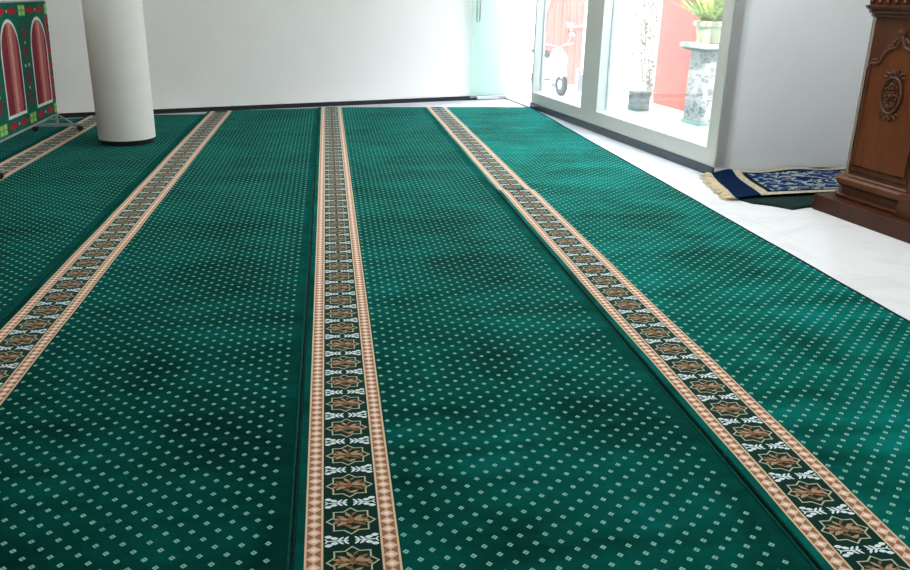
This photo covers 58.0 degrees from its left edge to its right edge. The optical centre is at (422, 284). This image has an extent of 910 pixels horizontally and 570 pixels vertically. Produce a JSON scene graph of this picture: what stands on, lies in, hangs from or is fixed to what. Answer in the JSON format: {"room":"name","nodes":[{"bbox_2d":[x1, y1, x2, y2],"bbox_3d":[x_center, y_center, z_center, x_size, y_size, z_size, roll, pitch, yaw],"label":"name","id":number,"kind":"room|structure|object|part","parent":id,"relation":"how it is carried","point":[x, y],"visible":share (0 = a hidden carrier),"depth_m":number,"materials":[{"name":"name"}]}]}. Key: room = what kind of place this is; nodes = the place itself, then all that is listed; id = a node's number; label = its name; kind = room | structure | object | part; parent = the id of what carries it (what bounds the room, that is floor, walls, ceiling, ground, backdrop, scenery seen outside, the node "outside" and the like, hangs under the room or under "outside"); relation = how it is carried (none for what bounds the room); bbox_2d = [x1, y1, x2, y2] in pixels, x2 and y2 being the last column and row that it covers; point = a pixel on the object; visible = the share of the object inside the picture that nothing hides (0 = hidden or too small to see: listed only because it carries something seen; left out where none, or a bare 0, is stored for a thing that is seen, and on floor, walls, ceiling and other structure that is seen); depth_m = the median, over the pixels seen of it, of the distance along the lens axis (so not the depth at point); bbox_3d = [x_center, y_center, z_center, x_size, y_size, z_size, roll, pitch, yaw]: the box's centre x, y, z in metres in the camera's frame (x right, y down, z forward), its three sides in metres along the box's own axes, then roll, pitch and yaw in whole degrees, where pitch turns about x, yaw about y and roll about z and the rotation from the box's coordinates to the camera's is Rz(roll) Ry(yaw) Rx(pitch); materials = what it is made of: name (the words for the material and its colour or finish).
{"room":"mosque","nodes":[
{"label":"mosque","id":0,"kind":"room"},
{"bbox_2d":[0,0,508,112],"bbox_3d":[-3.089,-3.252,8.328,8.900,3.000,0.150,-7,21,-21],"label":"wall","id":1,"kind":"structure","parent":0,"point":[201,53],"depth_m":9.21,"materials":[{"name":"white paint"}]},
{"bbox_2d":[52,94,505,118],"bbox_3d":[-2.884,-1.861,8.825,8.500,0.048,0.012,-7,21,-21],"label":"baseboard","id":2,"kind":"structure","parent":1,"relation":"attached to","point":[434,99],"depth_m":9.37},
{"bbox_2d":[476,0,506,98],"bbox_3d":[0.827,-3.340,9.831,0.502,2.188,0.077,-10,22,-27],"label":"door","id":3,"kind":"structure","parent":1,"relation":"in","point":[477,15],"depth_m":10.16,"materials":[{"name":"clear glass"}]},
{"bbox_3d":[0.667,-3.432,9.691,0.053,0.624,0.063,-2,20,-6],"label":"handle","id":4,"kind":"part","parent":3,"relation":"part of","materials":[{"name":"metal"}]},
{"bbox_3d":[0.858,-2.335,10.213,0.413,0.038,0.032,-7,21,-21],"label":"rail","id":5,"kind":"part","parent":3,"relation":"part of","materials":[{"name":"metal"}]},
{"bbox_2d":[504,97,529,106],"bbox_3d":[1.201,-2.215,9.957,0.140,0.012,0.920,-4,20,-12],"label":"trim","id":6,"kind":"structure","parent":1,"relation":"attached to","point":[513,99],"depth_m":9.98,"materials":[{"name":"stone"}]},
{"bbox_2d":[54,84,909,559],"bbox_3d":[-1.092,-0.600,5.606,11.802,0.140,16.337,-2,20,-6],"label":"floor","id":7,"kind":"structure","parent":0,"point":[876,265],"depth_m":4.81,"materials":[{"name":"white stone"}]},
{"bbox_2d":[0,118,81,160],"bbox_3d":[-3.568,-0.116,3.962,1.199,0.016,9.480,-2,20,-6],"label":"carpet","id":8,"kind":"structure","parent":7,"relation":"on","point":[15,144],"depth_m":7.27,"materials":[{"name":"green carpet"}]},
{"bbox_2d":[0,114,204,321],"bbox_3d":[-2.386,-0.185,4.183,1.199,0.015,9.680,-2,20,-6],"label":"carpet","id":9,"kind":"structure","parent":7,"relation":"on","point":[55,190],"depth_m":5.42,"materials":[{"name":"green carpet"}]},
{"bbox_2d":[0,0,82,178],"bbox_3d":[-3.255,-1.620,6.458,0.460,1.152,2.192,-2,20,-7],"label":"screen","id":10,"kind":"object","parent":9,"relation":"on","point":[27,88],"visible":1,"depth_m":6.76,"materials":[{"name":"fabric"}]},
{"bbox_3d":[-3.252,-1.687,6.435,0.056,1.011,2.192,-2,20,-7],"label":"frame","id":11,"kind":"part","parent":10,"relation":"part of","materials":[{"name":"green fabric"}]},
{"bbox_2d":[81,0,155,146],"bbox_3d":[-2.553,-2.648,6.644,0.472,3.000,0.472,-2,20,-6],"label":"column","id":12,"kind":"structure","parent":7,"relation":"on","point":[115,34],"depth_m":6.77,"materials":[{"name":"paint"}]},
{"bbox_2d":[0,108,317,569],"bbox_3d":[-1.216,-0.291,4.502,1.199,0.016,10.090,-2,20,-6],"label":"carpet","id":13,"kind":"structure","parent":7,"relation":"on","point":[151,379],"depth_m":2.84,"materials":[{"name":"green carpet"}]},
{"bbox_2d":[425,107,671,190],"bbox_3d":[0.864,-1.351,7.520,1.239,0.016,4.190,-2,20,-6],"label":"carpet","id":14,"kind":"structure","parent":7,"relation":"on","point":[513,148],"depth_m":6.77,"materials":[{"name":"green carpet"}]},
{"bbox_2d":[528,32,574,95],"bbox_3d":[1.720,-3.025,11.157,0.504,0.800,1.145,-5,20,-15],"label":"motor scooter","id":15,"kind":"object","parent":7,"relation":"on","point":[555,63],"visible":0.63,"depth_m":10.86,"materials":[{"name":"white metal"}]},
{"bbox_3d":[1.647,-3.220,11.354,0.208,0.105,0.484,-5,20,-15],"label":"seat","id":16,"kind":"part","parent":15,"relation":"part of","materials":[{"name":"rubber"}]},
{"bbox_3d":[1.752,-2.733,11.138,0.160,0.100,0.357,-5,20,-15],"label":"footboard","id":17,"kind":"part","parent":15,"relation":"part of","materials":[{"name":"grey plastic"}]},
{"bbox_2d":[568,32,574,42],"bbox_3d":[1.972,-3.270,10.899,0.107,0.162,0.024,-5,20,-15],"label":"mirror","id":18,"kind":"object","parent":15,"relation":"attached to","point":[571,34],"depth_m":10.88,"materials":[{"name":"grey plastic"}]},
{"bbox_2d":[290,107,817,569],"bbox_3d":[-0.024,-0.338,4.660,1.206,0.016,10.155,-2,20,-6],"label":"carpet","id":19,"kind":"structure","parent":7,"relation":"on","point":[465,404],"depth_m":2.60,"materials":[{"name":"green carpet"}]},
{"bbox_2d":[574,68,582,98],"bbox_3d":[2.144,-2.591,10.590,0.339,0.378,0.248,5,20,13],"label":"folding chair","id":20,"kind":"object","parent":7,"relation":"on","point":[578,87],"visible":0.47,"depth_m":10.66,"materials":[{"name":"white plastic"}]},
{"bbox_3d":[1.988,-2.597,10.625,0.019,0.364,0.242,5,20,13],"label":"leg","id":21,"kind":"part","parent":20,"relation":"part of","materials":[{"name":"white plastic"}]},
{"bbox_3d":[2.159,-2.614,10.649,0.288,0.217,0.070,5,20,13],"label":"seat","id":22,"kind":"part","parent":20,"relation":"part of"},
{"bbox_2d":[530,102,713,172],"bbox_3d":[1.744,-1.457,7.764,0.132,0.066,3.845,-4,20,-12],"label":"baseboard","id":23,"kind":"structure","parent":7,"relation":"on","point":[662,153],"depth_m":7.18,"materials":[{"name":"stone"}]},
{"bbox_2d":[627,89,651,110],"bbox_3d":[2.532,-2.156,9.592,0.200,0.225,0.200,-8,21,-23],"label":"plant pot","id":24,"kind":"object","parent":7,"relation":"on","point":[638,100],"visible":1,"depth_m":9.53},
{"bbox_2d":[680,42,718,125],"bbox_3d":[2.960,-2.087,8.531,0.450,0.815,0.490,-4,20,-12],"label":"pedestal","id":25,"kind":"object","parent":7,"relation":"on","point":[703,57],"visible":0.69,"depth_m":8.44,"materials":[{"name":"grey stone"}]},
{"bbox_2d":[671,0,724,43],"bbox_3d":[2.869,-2.779,8.230,0.800,0.689,1.028,7,21,17],"label":"potted plant","id":26,"kind":"object","parent":25,"relation":"on","point":[709,12],"visible":0.83,"depth_m":8.19,"materials":[{"name":"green plant"}]},
{"bbox_3d":[2.925,-2.568,8.337,0.346,0.220,0.346,-2,20,-6],"label":"pot","id":27,"kind":"part","parent":26,"relation":"part of","materials":[{"name":"white ceramic"}]},
{"bbox_2d":[496,187,909,569],"bbox_3d":[1.426,0.338,2.795,1.227,0.017,5.892,-2,20,-6],"label":"carpet","id":28,"kind":"structure","parent":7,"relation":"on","point":[798,378],"depth_m":3.04,"materials":[{"name":"green carpet"}]},
{"bbox_2d":[739,167,830,209],"bbox_3d":[2.670,-0.679,5.636,1.295,0.041,1.095,-2,20,-6],"label":"floor mat","id":29,"kind":"object","parent":7,"relation":"on","point":[800,200],"visible":0.3,"depth_m":5.27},
{"bbox_2d":[699,167,845,200],"bbox_3d":[2.562,-0.721,5.722,1.369,0.055,0.802,-2,20,-6],"label":"rug","id":30,"kind":"object","parent":29,"relation":"on","point":[727,183],"visible":0.89,"depth_m":5.73,"materials":[{"name":"blue fabric"}]},
{"bbox_2d":[812,0,909,243],"bbox_3d":[2.852,-0.988,4.515,0.620,1.380,1.008,-4,20,-13],"label":"pulpit","id":31,"kind":"object","parent":7,"relation":"on","point":[873,193],"visible":1,"depth_m":4.65,"materials":[{"name":"brown wood"}]},
{"bbox_3d":[2.869,-0.499,4.695,0.518,0.142,0.964,-4,20,-13],"label":"moulding","id":32,"kind":"part","parent":31,"relation":"part of","materials":[{"name":"brown wood"}]},
{"bbox_3d":[2.628,-1.008,4.614,0.020,0.828,0.452,-4,20,-13],"label":"panel moulding","id":33,"kind":"part","parent":31,"relation":"part of","materials":[{"name":"brown wood"}]},
{"bbox_3d":[2.628,-1.005,4.615,0.001,0.746,0.400,-4,20,-13],"label":"panel","id":34,"kind":"part","parent":31,"relation":"part of","materials":[{"name":"brown wood"}]},
{"bbox_3d":[2.866,-1.526,4.326,0.540,0.240,1.008,-4,20,-13],"label":"cornice","id":35,"kind":"part","parent":31,"relation":"part of","materials":[{"name":"brown wood"}]},
{"bbox_2d":[714,0,872,171],"bbox_3d":[2.976,-2.284,5.740,1.750,3.000,0.140,-4,20,-12],"label":"wall","id":36,"kind":"structure","parent":0,"point":[801,74],"depth_m":5.89,"materials":[{"name":"paint"}]},
{"bbox_3d":[1.670,-4.049,7.313,0.691,0.750,4.757,-2,20,-6],"label":"wall","id":37,"kind":"structure","parent":0,"visible":0},
{"bbox_2d":[531,0,596,121],"bbox_3d":[1.503,-2.887,8.419,0.120,2.184,1.595,-4,20,-12],"label":"window","id":38,"kind":"structure","parent":37,"relation":"in","point":[569,107],"depth_m":8.81,"materials":[{"name":"beige paint"}]},
{"bbox_2d":[588,0,751,167],"bbox_3d":[1.940,-2.253,6.652,0.120,2.184,2.260,-4,20,-12],"label":"window","id":39,"kind":"structure","parent":37,"relation":"in","point":[693,148],"depth_m":6.61,"materials":[{"name":"beige paint"}]},
{"label":"outside","id":40,"kind":"structure","parent":0,"visible":0},
{"bbox_2d":[582,0,699,101],"bbox_3d":[3.382,-3.039,8.463,0.200,2.800,7.700,-4,20,-12],"label":"wall","id":41,"kind":"structure","parent":40,"point":[623,68],"depth_m":10.82,"materials":[{"name":"white paint"}]},
{"bbox_2d":[618,0,660,96],"bbox_3d":[2.856,-3.486,10.101,0.056,2.297,3.674,-4,20,-13],"label":"climbing creeper","id":42,"kind":"object","parent":41,"relation":"attached to","point":[648,82],"visible":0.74,"depth_m":10.38,"materials":[{"name":"green plant"}]},
{"bbox_2d":[652,0,698,110],"bbox_3d":[3.000,-3.458,9.451,0.060,2.780,0.760,-4,20,-12],"label":"wall","id":43,"kind":"structure","parent":41,"relation":"attached to","point":[676,24],"depth_m":9.70,"materials":[{"name":"red paint"}]},
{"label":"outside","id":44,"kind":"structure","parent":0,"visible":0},
{"bbox_2d":[506,0,535,85],"bbox_3d":[1.102,-4.188,11.635,1.140,2.800,0.200,-4,20,-12],"label":"wall","id":45,"kind":"structure","parent":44,"point":[521,19],"depth_m":11.85,"materials":[{"name":"white paint"}]},
{"bbox_2d":[543,0,585,84],"bbox_3d":[2.013,-4.183,11.835,0.720,2.530,0.090,-4,20,-12],"label":"metal gate","id":46,"kind":"object","parent":45,"relation":"attached to","point":[559,12],"visible":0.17,"depth_m":11.98,"materials":[{"name":"metal"}]},
{"bbox_2d":[566,23,582,30],"bbox_3d":[2.217,-3.747,11.909,0.270,0.108,0.134,-4,20,-12],"label":"water tap","id":47,"kind":"object","parent":46,"relation":"attached to","point":[569,26],"visible":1,"depth_m":11.93,"materials":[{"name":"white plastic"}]}
]}

